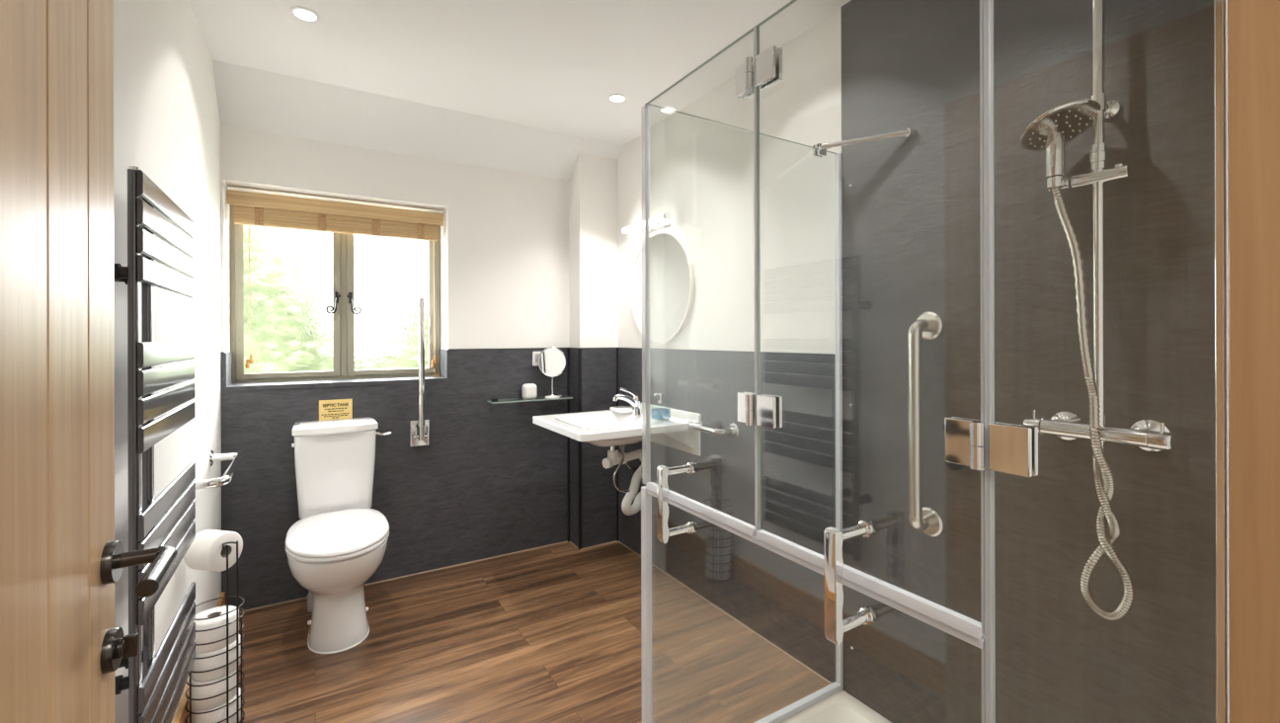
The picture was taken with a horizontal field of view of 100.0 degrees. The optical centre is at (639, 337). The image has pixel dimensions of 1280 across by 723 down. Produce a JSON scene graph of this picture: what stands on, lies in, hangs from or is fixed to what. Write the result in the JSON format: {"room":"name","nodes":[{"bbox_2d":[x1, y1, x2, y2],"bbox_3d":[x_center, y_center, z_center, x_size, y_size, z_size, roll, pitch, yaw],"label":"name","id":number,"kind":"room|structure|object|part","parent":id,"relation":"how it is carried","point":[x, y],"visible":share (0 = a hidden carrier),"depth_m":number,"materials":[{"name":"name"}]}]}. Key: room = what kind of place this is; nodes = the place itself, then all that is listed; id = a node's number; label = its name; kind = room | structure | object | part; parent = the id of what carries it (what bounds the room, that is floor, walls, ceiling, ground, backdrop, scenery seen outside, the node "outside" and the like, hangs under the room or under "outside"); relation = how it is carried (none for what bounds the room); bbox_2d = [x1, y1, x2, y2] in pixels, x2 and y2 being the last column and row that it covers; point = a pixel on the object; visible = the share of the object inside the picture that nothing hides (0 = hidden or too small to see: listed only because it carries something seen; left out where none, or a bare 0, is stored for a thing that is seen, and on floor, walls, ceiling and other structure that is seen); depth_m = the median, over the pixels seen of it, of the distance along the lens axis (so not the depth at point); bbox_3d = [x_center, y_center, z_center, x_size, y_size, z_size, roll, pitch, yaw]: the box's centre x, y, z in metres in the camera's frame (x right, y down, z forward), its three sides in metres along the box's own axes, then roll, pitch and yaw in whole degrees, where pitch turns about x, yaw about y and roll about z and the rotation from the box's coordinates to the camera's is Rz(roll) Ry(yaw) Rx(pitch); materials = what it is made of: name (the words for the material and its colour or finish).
{"room":"bathroom","nodes":[
{"label":"bathroom","id":0,"kind":"room"},
{"bbox_2d":[113,0,221,722],"bbox_3d":[-1.256,-0.027,1.250,0.120,2.600,3.400,0,0,-31],"label":"wall","id":1,"kind":"structure","parent":0,"point":[167,122],"depth_m":1.64,"materials":[{"name":"white paint"}]},
{"bbox_2d":[114,165,195,722],"bbox_3d":[-1.108,0.281,1.209,0.090,1.213,0.513,0,0,-31],"label":"towel radiator","id":2,"kind":"object","parent":1,"relation":"attached to","point":[155,683],"visible":0.84,"depth_m":1.10,"materials":[{"name":"chrome"},{"name":"black iron"}]},
{"bbox_3d":[-0.960,0.286,1.020,0.016,1.203,0.028,0,0,-31],"label":"post","id":3,"kind":"part","parent":2,"relation":"part of","materials":[{"name":"metal"}]},
{"bbox_3d":[-1.010,0.286,1.102,0.016,1.203,0.028,0,0,-31],"label":"post","id":4,"kind":"part","parent":2,"relation":"part of","materials":[{"name":"metal"}]},
{"bbox_2d":[172,591,225,722],"bbox_3d":[-1.140,1.215,1.194,0.016,0.115,2.927,0,0,-31],"label":"baseboard","id":5,"kind":"structure","parent":1,"relation":"attached to","point":[182,713],"depth_m":1.71,"materials":[{"name":"brown wood"}]},
{"bbox_2d":[193,449,244,489],"bbox_3d":[-1.581,0.494,2.017,0.118,0.068,0.558,0,0,-31],"label":"grab rail","id":6,"kind":"object","parent":1,"relation":"attached to","point":[237,458],"visible":0.79,"depth_m":1.97,"materials":[{"name":"silver metal"}]},
{"bbox_2d":[224,351,232,387],"bbox_3d":[-1.954,0.149,2.547,0.008,0.155,0.205,0,0,-31],"label":"trim","id":7,"kind":"structure","parent":1,"relation":"attached to","point":[227,356],"depth_m":2.51,"materials":[{"name":"metal"}]},
{"bbox_2d":[220,124,569,352],"bbox_3d":[-1.110,-0.027,3.138,2.089,2.600,0.323,0,0,-31],"label":"wall","id":8,"kind":"structure","parent":0,"point":[505,280],"depth_m":3.03,"materials":[{"name":"white paint"}]},
{"bbox_2d":[230,204,440,383],"bbox_3d":[-1.600,-0.243,2.906,0.988,0.966,0.102,0,0,-31],"label":"window","id":9,"kind":"structure","parent":8,"relation":"in","point":[323,305],"depth_m":2.87,"materials":[{"name":"beige paint"}]},
{"bbox_3d":[-1.813,-0.239,2.782,0.454,0.905,0.053,0,0,-31],"label":"sash","id":10,"kind":"part","parent":9,"relation":"part of","materials":[{"name":"clear glass"}]},
{"bbox_3d":[-1.815,-0.239,2.786,0.402,0.845,0.006,0,0,-31],"label":"pane","id":11,"kind":"part","parent":9,"relation":"part of","materials":[{"name":"clear glass"}]},
{"bbox_2d":[227,189,443,377],"bbox_3d":[-1.547,-0.237,2.814,0.977,0.923,0.072,0,0,-31],"label":"window blind","id":12,"kind":"object","parent":9,"relation":"attached to","point":[249,208],"visible":1,"depth_m":2.76,"materials":[{"name":"brown wood"}]},
{"bbox_3d":[-1.898,-0.223,2.611,0.004,0.665,0.011,0,0,43],"label":"pull cord","id":13,"kind":"part","parent":12,"relation":"part of","materials":[{"name":"white fabric"}]},
{"bbox_3d":[-1.170,-0.212,3.053,0.004,0.690,0.011,0,0,43],"label":"pull cord","id":14,"kind":"part","parent":12,"relation":"part of","materials":[{"name":"white fabric"}]},
{"bbox_3d":[-1.399,-0.240,3.033,0.454,0.905,0.053,0,0,-31],"label":"sash","id":15,"kind":"part","parent":9,"relation":"part of","materials":[{"name":"clear glass"}]},
{"bbox_3d":[-1.401,-0.240,3.037,0.402,0.845,0.006,0,0,-31],"label":"pane","id":16,"kind":"part","parent":9,"relation":"part of","materials":[{"name":"clear glass"}]},
{"bbox_2d":[319,399,352,420],"bbox_3d":[-1.522,0.375,2.687,0.145,0.127,0.003,0,0,-31],"label":"wall sign","id":17,"kind":"object","parent":8,"relation":"attached to","point":[339,408],"visible":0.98,"depth_m":2.69,"materials":[{"name":"gold metal"}]},
{"bbox_2d":[321,407,348,418],"bbox_3d":[-1.522,0.380,2.686,0.123,0.050,0.001,0,0,-31],"label":"print","id":18,"kind":"object","parent":17,"relation":"attached to","point":[327,413],"depth_m":2.68,"materials":[{"name":"brown paint"}]},
{"bbox_2d":[224,375,448,391],"bbox_3d":[-1.535,0.236,2.801,0.988,0.020,0.217,0,0,-31],"label":"window sill","id":19,"kind":"structure","parent":8,"relation":"attached to","point":[411,379],"depth_m":2.71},
{"bbox_2d":[220,348,567,611],"bbox_3d":[-1.180,0.671,2.901,1.722,1.203,0.008,0,0,-31],"label":"wall paneling","id":20,"kind":"structure","parent":8,"relation":"attached to","point":[489,481],"depth_m":2.92,"materials":[{"name":"grey tile"}]},
{"bbox_2d":[409,298,429,446],"bbox_3d":[-1.160,0.190,2.849,0.098,0.790,0.101,0,0,-31],"label":"grab rail","id":21,"kind":"object","parent":8,"relation":"attached to","point":[420,429],"visible":1,"depth_m":2.82,"materials":[{"name":"silver metal"}]},
{"bbox_3d":[-1.183,0.516,2.889,0.098,0.138,0.008,0,0,-31],"label":"wall plate","id":22,"kind":"part","parent":21,"relation":"part of","materials":[{"name":"silver metal"}]},
{"bbox_3d":[-1.153,0.170,2.834,0.034,0.750,0.068,0,0,-22],"label":"rail arm","id":23,"kind":"part","parent":21,"relation":"part of","materials":[{"name":"silver metal"}]},
{"bbox_2d":[439,349,448,378],"bbox_3d":[-1.117,0.147,3.055,0.008,0.155,0.205,0,0,-31],"label":"trim","id":24,"kind":"structure","parent":8,"relation":"attached to","point":[443,354],"depth_m":3.03,"materials":[{"name":"metal"}]},
{"bbox_2d":[221,347,835,355],"bbox_3d":[-0.473,0.066,2.789,2.705,0.004,1.235,0,0,11],"label":"trim","id":25,"kind":"structure","parent":8,"relation":"attached to","point":[521,348],"depth_m":2.87,"materials":[{"name":"black"}]},
{"bbox_2d":[486,394,572,403],"bbox_3d":[-0.639,0.365,3.152,0.493,0.026,0.124,0,0,-31],"label":"glass shelf","id":26,"kind":"object","parent":8,"relation":"attached to","point":[493,400],"visible":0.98,"depth_m":3.10,"materials":[{"name":"grey"}]},
{"bbox_2d":[521,383,536,399],"bbox_3d":[-0.650,0.317,3.155,0.076,0.086,0.070,0,0,-31],"label":"cube","id":27,"kind":"object","parent":26,"relation":"on","point":[528,389],"visible":1,"depth_m":3.13,"materials":[{"name":"white plastic"}]},
{"bbox_2d":[537,346,566,398],"bbox_3d":[-0.525,0.209,3.214,0.162,0.301,0.090,0,0,-1],"label":"mirror","id":28,"kind":"object","parent":26,"relation":"on","point":[552,361],"visible":1,"depth_m":3.21,"materials":[{"name":"silver metal"}]},
{"bbox_2d":[539,348,565,375],"bbox_3d":[-0.525,0.147,3.214,0.165,0.165,0.023,0,0,-28],"label":"mirror glass","id":29,"kind":"object","parent":28,"relation":"attached to","point":[552,361],"depth_m":3.21,"materials":[{"name":"silver metal"}]},
{"bbox_2d":[239,540,832,683],"bbox_3d":[-0.478,1.268,2.789,2.683,0.006,1.224,0,0,11],"label":"trim","id":30,"kind":"structure","parent":8,"relation":"attached to","point":[775,646],"depth_m":2.77,"materials":[{"name":"beige"}]},
{"bbox_2d":[532,351,541,365],"bbox_3d":[-0.605,0.129,3.239,0.090,0.086,0.012,0,0,-31],"label":"wall socket","id":31,"kind":"object","parent":8,"relation":"attached to","point":[535,355],"visible":0.46,"depth_m":3.22,"materials":[{"name":"white plastic"}]},
{"bbox_2d":[190,0,851,180],"bbox_3d":[-0.308,-1.154,1.714,1.989,0.351,2.947,0,0,-31],"label":"ceiling","id":32,"kind":"structure","parent":0,"point":[519,86],"depth_m":2.31,"materials":[{"name":"white paint"}]},
{"bbox_2d":[290,5,319,21],"bbox_3d":[-1.214,-1.170,1.946,0.092,0.006,0.092,0,0,-31],"label":"recessed light","id":33,"kind":"object","parent":32,"relation":"in","point":[302,13],"visible":1,"depth_m":1.94,"materials":[{"name":"white plastic"}]},
{"bbox_2d":[293,8,316,20],"bbox_3d":[-1.214,-1.171,1.946,0.070,0.003,0.070,0,0,-31],"label":"diffuser","id":34,"kind":"object","parent":33,"relation":"attached to","point":[302,14],"depth_m":1.94,"materials":[{"name":"white plastic"}]},
{"bbox_2d":[608,93,626,102],"bbox_3d":[-0.112,-1.173,2.635,0.092,0.006,0.092,0,0,-31],"label":"recessed light","id":35,"kind":"object","parent":32,"relation":"in","point":[615,98],"visible":1,"depth_m":2.63,"materials":[{"name":"white plastic"}]},
{"bbox_2d":[610,95,624,101],"bbox_3d":[-0.112,-1.174,2.635,0.070,0.003,0.070,0,0,-31],"label":"diffuser","id":36,"kind":"object","parent":35,"relation":"attached to","point":[612,98],"depth_m":2.64,"materials":[{"name":"white plastic"}]},
{"bbox_2d":[238,541,830,722],"bbox_3d":[-0.237,1.311,0.831,3.050,0.080,5.170,0,0,-31],"label":"floor","id":37,"kind":"structure","parent":0,"point":[552,633],"depth_m":2.15,"materials":[{"name":"brown wood"}]},
{"bbox_2d":[185,540,244,722],"bbox_3d":[-1.374,0.964,1.738,0.151,0.618,0.151,0,0,-31],"label":"stand","id":38,"kind":"object","parent":37,"relation":"on","point":[224,544],"visible":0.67,"depth_m":1.71,"materials":[{"name":"grey metal"}]},
{"bbox_2d":[183,529,242,571],"bbox_3d":[-1.397,0.699,1.762,0.098,0.123,0.123,0,0,13],"label":"toilet roll","id":39,"kind":"object","parent":38,"relation":"hanging from","point":[205,552],"visible":0.94,"depth_m":1.72,"materials":[{"name":"white paper"}]},
{"bbox_2d":[185,607,244,722],"bbox_3d":[-1.374,1.091,1.738,0.151,0.364,0.151,0,0,-31],"label":"basket","id":40,"kind":"object","parent":38,"relation":"on","point":[240,631],"depth_m":1.70,"materials":[{"name":"grey metal"}]},
{"bbox_2d":[191,687,240,722],"bbox_3d":[-1.371,1.213,1.740,0.128,0.090,0.128,0,0,-31],"label":"toilet roll","id":41,"kind":"object","parent":38,"relation":"in","point":[215,716],"visible":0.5,"depth_m":1.69,"materials":[{"name":"white paper"}]},
{"bbox_2d":[191,668,236,711],"bbox_3d":[-1.377,1.123,1.736,0.124,0.090,0.124,0,0,-31],"label":"toilet roll","id":42,"kind":"object","parent":41,"relation":"on","point":[198,692],"visible":0.54,"depth_m":1.69,"materials":[{"name":"white paper"}]},
{"bbox_2d":[191,634,240,681],"bbox_3d":[-1.372,1.032,1.739,0.127,0.090,0.127,0,0,-31],"label":"toilet roll","id":43,"kind":"object","parent":42,"relation":"on","point":[200,665],"visible":0.59,"depth_m":1.69,"materials":[{"name":"white paper"}]},
{"bbox_2d":[194,605,239,652],"bbox_3d":[-1.377,0.942,1.737,0.126,0.090,0.126,0,0,-31],"label":"toilet roll","id":44,"kind":"object","parent":43,"relation":"on","point":[202,637],"visible":0.78,"depth_m":1.70,"materials":[{"name":"white paper"}]},
{"bbox_3d":[-1.363,0.963,1.736,0.137,0.616,0.025,0,0,26],"label":"rod","id":45,"kind":"part","parent":38,"relation":"part of","materials":[{"name":"grey metal"}]},
{"bbox_3d":[-1.361,0.964,1.744,0.137,0.616,0.006,0,0,13],"label":"rod","id":46,"kind":"part","parent":38,"relation":"part of","materials":[{"name":"grey metal"}]},
{"bbox_2d":[285,416,391,653],"bbox_3d":[-1.309,0.839,2.378,0.431,0.868,0.743,0,0,-31],"label":"toilet","id":47,"kind":"object","parent":37,"relation":"on","point":[338,542],"visible":1,"depth_m":2.29,"materials":[{"name":"white ceramic"}]},
{"bbox_3d":[-1.470,0.429,2.594,0.352,0.046,0.209,0,0,-31],"label":"cistern lid","id":48,"kind":"part","parent":47,"relation":"part of","materials":[{"name":"white ceramic"}]},
{"bbox_3d":[-1.281,0.844,2.284,0.382,0.017,0.553,0,0,-31],"label":"seat","id":49,"kind":"part","parent":47,"relation":"part of","materials":[{"name":"white plastic"}]},
{"bbox_3d":[-1.280,0.822,2.282,0.382,0.024,0.548,0,0,-31],"label":"lid","id":50,"kind":"part","parent":47,"relation":"part of","materials":[{"name":"white plastic"}]},
{"bbox_3d":[-1.281,0.478,2.674,0.080,0.026,0.026,0,0,-17],"label":"flush lever","id":51,"kind":"part","parent":47,"relation":"part of","materials":[{"name":"silver metal"}]},
{"bbox_2d":[779,689,891,722],"bbox_3d":[0.640,1.261,1.226,0.852,0.014,1.134,0,0,-31],"label":"shower tray","id":52,"kind":"object","parent":37,"relation":"on","point":[840,707],"visible":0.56,"depth_m":1.80,"materials":[{"name":"white ceramic"}]},
{"bbox_2d":[644,102,853,722],"bbox_3d":[0.373,0.300,1.689,0.825,1.906,0.063,0,0,-31],"label":"screen","id":53,"kind":"object","parent":52,"relation":"on","point":[821,694],"visible":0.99,"depth_m":1.91,"materials":[{"name":"clear glass"}]},
{"bbox_3d":[0.365,0.293,1.706,0.809,1.892,0.008,0,0,-31],"label":"glass panel","id":54,"kind":"part","parent":53,"relation":"part of","materials":[{"name":"grey"}]},
{"bbox_2d":[987,0,1229,722],"bbox_3d":[0.522,0.261,0.625,0.017,1.984,0.223,0,0,-31],"label":"screen","id":55,"kind":"object","parent":52,"relation":"on","point":[1220,6],"visible":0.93,"depth_m":0.53,"materials":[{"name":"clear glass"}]},
{"bbox_2d":[640,485,987,722],"bbox_3d":[0.238,0.829,1.093,0.021,0.847,0.872,0,0,-31],"label":"shower door","id":56,"kind":"structure","parent":55,"relation":"attached to","point":[646,495],"depth_m":1.44,"materials":[{"name":"clear glass"}]},
{"bbox_2d":[645,0,1038,639],"bbox_3d":[0.247,-0.113,1.065,0.036,1.035,0.927,0,0,-31],"label":"shower door","id":57,"kind":"structure","parent":56,"relation":"on","point":[1012,447],"depth_m":0.97,"materials":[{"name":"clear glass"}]},
{"bbox_2d":[656,462,698,544],"bbox_3d":[0.089,0.386,1.260,0.102,0.176,0.026,0,0,-31],"label":"door pull","id":58,"kind":"object","parent":57,"relation":"attached to","point":[663,472],"visible":1,"depth_m":1.24,"materials":[{"name":"silver metal"}]},
{"bbox_3d":[0.085,0.454,1.258,0.064,0.017,0.017,0,0,-31],"label":"post","id":59,"kind":"part","parent":58,"relation":"part of","materials":[{"name":"silver metal"}]},
{"bbox_3d":[0.084,0.312,1.258,0.064,0.017,0.017,0,0,-31],"label":"post","id":60,"kind":"part","parent":58,"relation":"part of","materials":[{"name":"silver metal"}]},
{"bbox_3d":[0.246,-0.534,1.092,0.008,0.062,0.108,0,0,-31],"label":"plate","id":61,"kind":"part","parent":57,"relation":"part of","materials":[{"name":"silver metal"}]},
{"bbox_3d":[0.248,0.146,1.092,0.008,0.062,0.104,0,0,-31],"label":"plate","id":62,"kind":"part","parent":57,"relation":"part of","materials":[{"name":"silver metal"}]},
{"bbox_2d":[823,520,877,645],"bbox_3d":[0.336,0.385,0.854,0.102,0.176,0.026,0,0,-31],"label":"door pull","id":63,"kind":"object","parent":57,"relation":"attached to","point":[835,625],"visible":1,"depth_m":0.83,"materials":[{"name":"silver metal"}]},
{"bbox_3d":[0.331,0.311,0.851,0.064,0.017,0.017,0,0,-31],"label":"post","id":64,"kind":"part","parent":63,"relation":"part of","materials":[{"name":"silver metal"}]},
{"bbox_3d":[0.332,0.453,0.851,0.064,0.017,0.017,0,0,-31],"label":"post","id":65,"kind":"part","parent":63,"relation":"part of","materials":[{"name":"silver metal"}]},
{"bbox_3d":[0.473,0.144,0.721,0.008,0.062,0.105,0,0,-31],"label":"plate","id":66,"kind":"part","parent":57,"relation":"part of","materials":[{"name":"silver metal"}]},
{"bbox_3d":[0.523,0.257,0.624,0.008,1.976,0.213,0,0,-31],"label":"glass panel","id":67,"kind":"part","parent":55,"relation":"part of","materials":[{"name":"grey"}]},
{"bbox_2d":[568,152,618,347],"bbox_3d":[-0.289,0.051,3.356,0.259,2.440,0.155,0,0,-31],"label":"wall","id":68,"kind":"structure","parent":0,"point":[593,182],"depth_m":3.29,"materials":[{"name":"white paint"}]},
{"bbox_2d":[566,347,569,542],"bbox_3d":[-0.444,0.669,3.337,0.012,1.205,0.010,0,0,-31],"label":"trim","id":69,"kind":"structure","parent":68,"relation":"attached to","point":[568,349],"depth_m":3.33,"materials":[{"name":"black"}]},
{"bbox_2d":[569,348,578,547],"bbox_3d":[-0.400,0.669,3.284,0.008,1.203,0.147,0,0,-31],"label":"trim","id":70,"kind":"structure","parent":68,"relation":"attached to","point":[574,492],"depth_m":3.28,"materials":[{"name":"stone"}]},
{"bbox_2d":[577,348,582,550],"bbox_3d":[-0.359,0.668,3.215,0.021,1.205,0.009,0,0,-31],"label":"trim","id":71,"kind":"structure","parent":68,"relation":"attached to","point":[579,350],"depth_m":3.21,"materials":[{"name":"black"}]},
{"bbox_2d":[581,347,616,548],"bbox_3d":[-0.252,0.669,3.282,0.259,1.203,0.008,0,0,-31],"label":"trim","id":72,"kind":"structure","parent":68,"relation":"attached to","point":[599,365],"depth_m":3.27,"materials":[{"name":"grey tile"}]},
{"bbox_2d":[616,347,618,541],"bbox_3d":[-0.141,0.668,3.341,0.008,1.205,0.008,0,0,-31],"label":"trim","id":73,"kind":"structure","parent":68,"relation":"attached to","point":[616,348],"depth_m":3.34,"materials":[{"name":"black"}]},
{"bbox_2d":[617,9,841,353],"bbox_3d":[0.631,-0.032,2.206,0.122,2.600,3.077,0,0,-31],"label":"wall","id":74,"kind":"structure","parent":0,"point":[701,172],"depth_m":2.35,"materials":[{"name":"white paint"}]},
{"bbox_2d":[532,401,702,456],"bbox_3d":[-0.132,0.477,2.708,0.646,0.206,0.612,0,0,-31],"label":"basin","id":75,"kind":"object","parent":74,"relation":"attached to","point":[606,428],"visible":0.94,"depth_m":2.64,"materials":[{"name":"white ceramic"}]},
{"bbox_3d":[-0.132,0.465,2.708,0.645,0.109,0.612,0,0,-31],"label":"bowl","id":76,"kind":"part","parent":75,"relation":"part of","materials":[{"name":"white ceramic"}]},
{"bbox_2d":[609,405,632,412],"bbox_3d":[-0.097,0.400,2.970,0.105,0.022,0.150,0,0,-31],"label":"soap dish","id":77,"kind":"object","parent":75,"relation":"on","point":[618,409],"visible":0.8,"depth_m":2.94,"materials":[{"name":"white ceramic"}]},
{"bbox_2d":[612,387,640,415],"bbox_3d":[-0.068,0.335,2.801,0.168,0.151,0.052,0,0,-31],"label":"tap","id":78,"kind":"object","parent":75,"relation":"attached to","point":[635,401],"visible":1,"depth_m":2.81,"materials":[{"name":"silver metal"}]},
{"bbox_3d":[-0.073,0.336,2.798,0.157,0.084,0.034,0,0,-31],"label":"spout","id":79,"kind":"part","parent":78,"relation":"part of","materials":[{"name":"silver metal"}]},
{"bbox_2d":[602,425,658,515],"bbox_3d":[-0.032,0.688,2.817,0.405,0.443,0.149,0,0,-44],"label":"trap","id":80,"kind":"object","parent":75,"relation":"attached to","point":[613,457],"visible":0.79,"depth_m":2.73,"materials":[{"name":"white plastic"}]},
{"bbox_2d":[650,393,670,420],"bbox_3d":[0.102,0.343,2.672,0.080,0.134,0.076,0,0,-31],"label":"soap dispenser","id":81,"kind":"object","parent":75,"relation":"on","point":[661,414],"visible":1,"depth_m":2.65,"materials":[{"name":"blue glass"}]},
{"bbox_3d":[0.144,0.510,2.865,0.014,0.140,0.570,0,0,-31],"label":"support plate","id":82,"kind":"part","parent":75,"relation":"part of","materials":[{"name":"white ceramic"}]},
{"bbox_2d":[620,212,670,234],"bbox_3d":[0.039,-0.623,2.990,0.073,0.050,0.470,0,0,-31],"label":"lamp","id":83,"kind":"object","parent":74,"relation":"attached to","point":[662,220],"visible":0.84,"depth_m":2.93,"materials":[{"name":"silver metal"}]},
{"bbox_3d":[0.098,-0.617,2.950,0.014,0.037,0.220,0,0,-31],"label":"plate","id":84,"kind":"part","parent":83,"relation":"part of","materials":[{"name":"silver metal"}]},
{"bbox_2d":[630,232,694,343],"bbox_3d":[0.106,-0.267,2.931,0.022,0.606,0.606,0,0,-31],"label":"round mirror","id":85,"kind":"object","parent":74,"relation":"attached to","point":[671,268],"visible":0.93,"depth_m":2.88,"materials":[{"name":"white mirror"}]},
{"bbox_2d":[686,421,739,439],"bbox_3d":[0.331,0.421,2.472,0.101,0.072,0.266,0,0,-31],"label":"grab rail","id":86,"kind":"object","parent":74,"relation":"attached to","point":[733,430],"visible":1,"depth_m":2.40,"materials":[{"name":"silver metal"}]},
{"bbox_2d":[618,347,835,682],"bbox_3d":[0.297,0.668,2.634,0.008,1.203,1.670,0,0,-31],"label":"wall paneling","id":87,"kind":"structure","parent":74,"relation":"attached to","point":[779,599],"depth_m":2.33,"materials":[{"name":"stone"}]},
{"bbox_2d":[812,128,915,158],"bbox_3d":[0.732,-0.650,1.773,0.323,0.043,0.044,0,0,41],"label":"brace","id":88,"kind":"object","parent":74,"relation":"attached to","point":[821,151],"visible":1,"depth_m":1.77,"materials":[{"name":"silver metal"}]},
{"bbox_2d":[897,128,915,137],"bbox_3d":[0.841,-0.642,1.689,0.049,0.026,0.030,0,0,43],"label":"wall bracket","id":89,"kind":"object","parent":88,"relation":"attached to","point":[910,132],"depth_m":1.68,"materials":[{"name":"silver metal"}]},
{"bbox_2d":[907,312,943,536],"bbox_3d":[0.847,0.264,1.619,0.091,0.685,0.086,0,0,-31],"label":"grab bar","id":90,"kind":"object","parent":74,"relation":"attached to","point":[928,325],"visible":1,"depth_m":1.59,"materials":[{"name":"silver metal"}]},
{"bbox_2d":[841,0,1215,722],"bbox_3d":[1.015,0.044,1.441,0.016,2.446,1.112,0,0,-31],"label":"shower wall panel","id":91,"kind":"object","parent":74,"relation":"attached to","point":[912,209],"depth_m":1.41,"materials":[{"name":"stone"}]},
{"bbox_2d":[1023,409,1090,440],"bbox_3d":[0.895,0.221,1.148,0.434,0.078,0.233,0,0,-31],"label":"shower valve","id":92,"kind":"object","parent":74,"relation":"attached to","point":[1066,425],"depth_m":1.30,"materials":[{"name":"silver metal"}]},
{"bbox_3d":[0.986,0.221,1.344,0.039,0.039,0.035,0,0,-31],"label":"control knob","id":93,"kind":"part","parent":92,"relation":"part of","materials":[{"name":"silver metal"}]},
{"bbox_2d":[1049,186,1135,621],"bbox_3d":[1.034,0.137,1.226,0.058,0.987,0.152,0,0,-31],"label":"shower hose","id":94,"kind":"object","parent":92,"relation":"hanging from","point":[1102,473],"visible":1,"depth_m":1.21,"materials":[{"name":"silver metal"}]},
{"bbox_2d":[1045,0,1131,426],"bbox_3d":[1.052,-0.375,1.260,0.152,1.156,0.101,0,0,42],"label":"shower rail","id":95,"kind":"object","parent":74,"relation":"attached to","point":[1099,175],"visible":0.92,"depth_m":1.22,"materials":[{"name":"silver metal"}]},
{"bbox_2d":[1019,98,1101,178],"bbox_3d":[0.985,-0.457,1.263,0.158,0.156,0.148,0,0,-31],"label":"shower","id":96,"kind":"object","parent":95,"relation":"attached to","point":[1049,131],"visible":1,"depth_m":1.26,"materials":[{"name":"silver metal"}]},
{"bbox_3d":[0.985,-0.436,1.273,0.039,0.114,0.039,0,0,-31],"label":"handle","id":97,"kind":"part","parent":96,"relation":"part of","materials":[{"name":"silver metal"}]},
{"bbox_3d":[1.053,-0.375,1.232,0.022,1.156,0.022,0,0,-31],"label":"rail","id":98,"kind":"part","parent":95,"relation":"part of","materials":[{"name":"silver metal"}]},
{"bbox_2d":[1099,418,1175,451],"bbox_3d":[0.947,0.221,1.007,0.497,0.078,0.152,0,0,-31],"label":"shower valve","id":99,"kind":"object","parent":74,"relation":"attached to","point":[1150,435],"depth_m":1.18,"materials":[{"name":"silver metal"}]},
{"bbox_3d":[1.109,0.220,1.141,0.039,0.039,0.035,0,0,-31],"label":"control knob","id":100,"kind":"part","parent":99,"relation":"part of","materials":[{"name":"silver metal"}]},
{"bbox_3d":[0.493,-0.031,0.399,1.989,2.600,0.130,0,0,-31],"label":"wall","id":101,"kind":"structure","parent":0,"visible":0},
{"bbox_2d":[0,0,177,722],"bbox_3d":[-0.478,0.252,0.378,0.114,2.022,0.832,0,0,-31],"label":"door","id":102,"kind":"structure","parent":101,"relation":"in","point":[62,649],"depth_m":0.57,"materials":[{"name":"brown wood"}]},
{"bbox_3d":[-0.685,0.292,0.697,0.010,0.053,0.053,0,0,-31],"label":"handle","id":103,"kind":"part","parent":102,"relation":"part of","materials":[{"name":"grey metal"}]},
{"bbox_3d":[-0.672,0.406,0.705,0.020,0.028,0.024,0,0,-31],"label":"turn knob","id":104,"kind":"part","parent":102,"relation":"part of","materials":[{"name":"grey metal"}]},
{"bbox_3d":[-0.610,0.292,0.677,0.028,0.021,0.132,0,0,-31],"label":"lever","id":105,"kind":"part","parent":102,"relation":"part of","materials":[{"name":"grey metal"}]},
{"bbox_2d":[1227,0,1279,722],"bbox_3d":[0.615,0.231,0.447,0.025,2.075,0.167,0,0,-31],"label":"trim","id":106,"kind":"structure","parent":101,"relation":"attached to","point":[1253,26],"depth_m":0.50,"materials":[{"name":"brown wood"}]}
]}

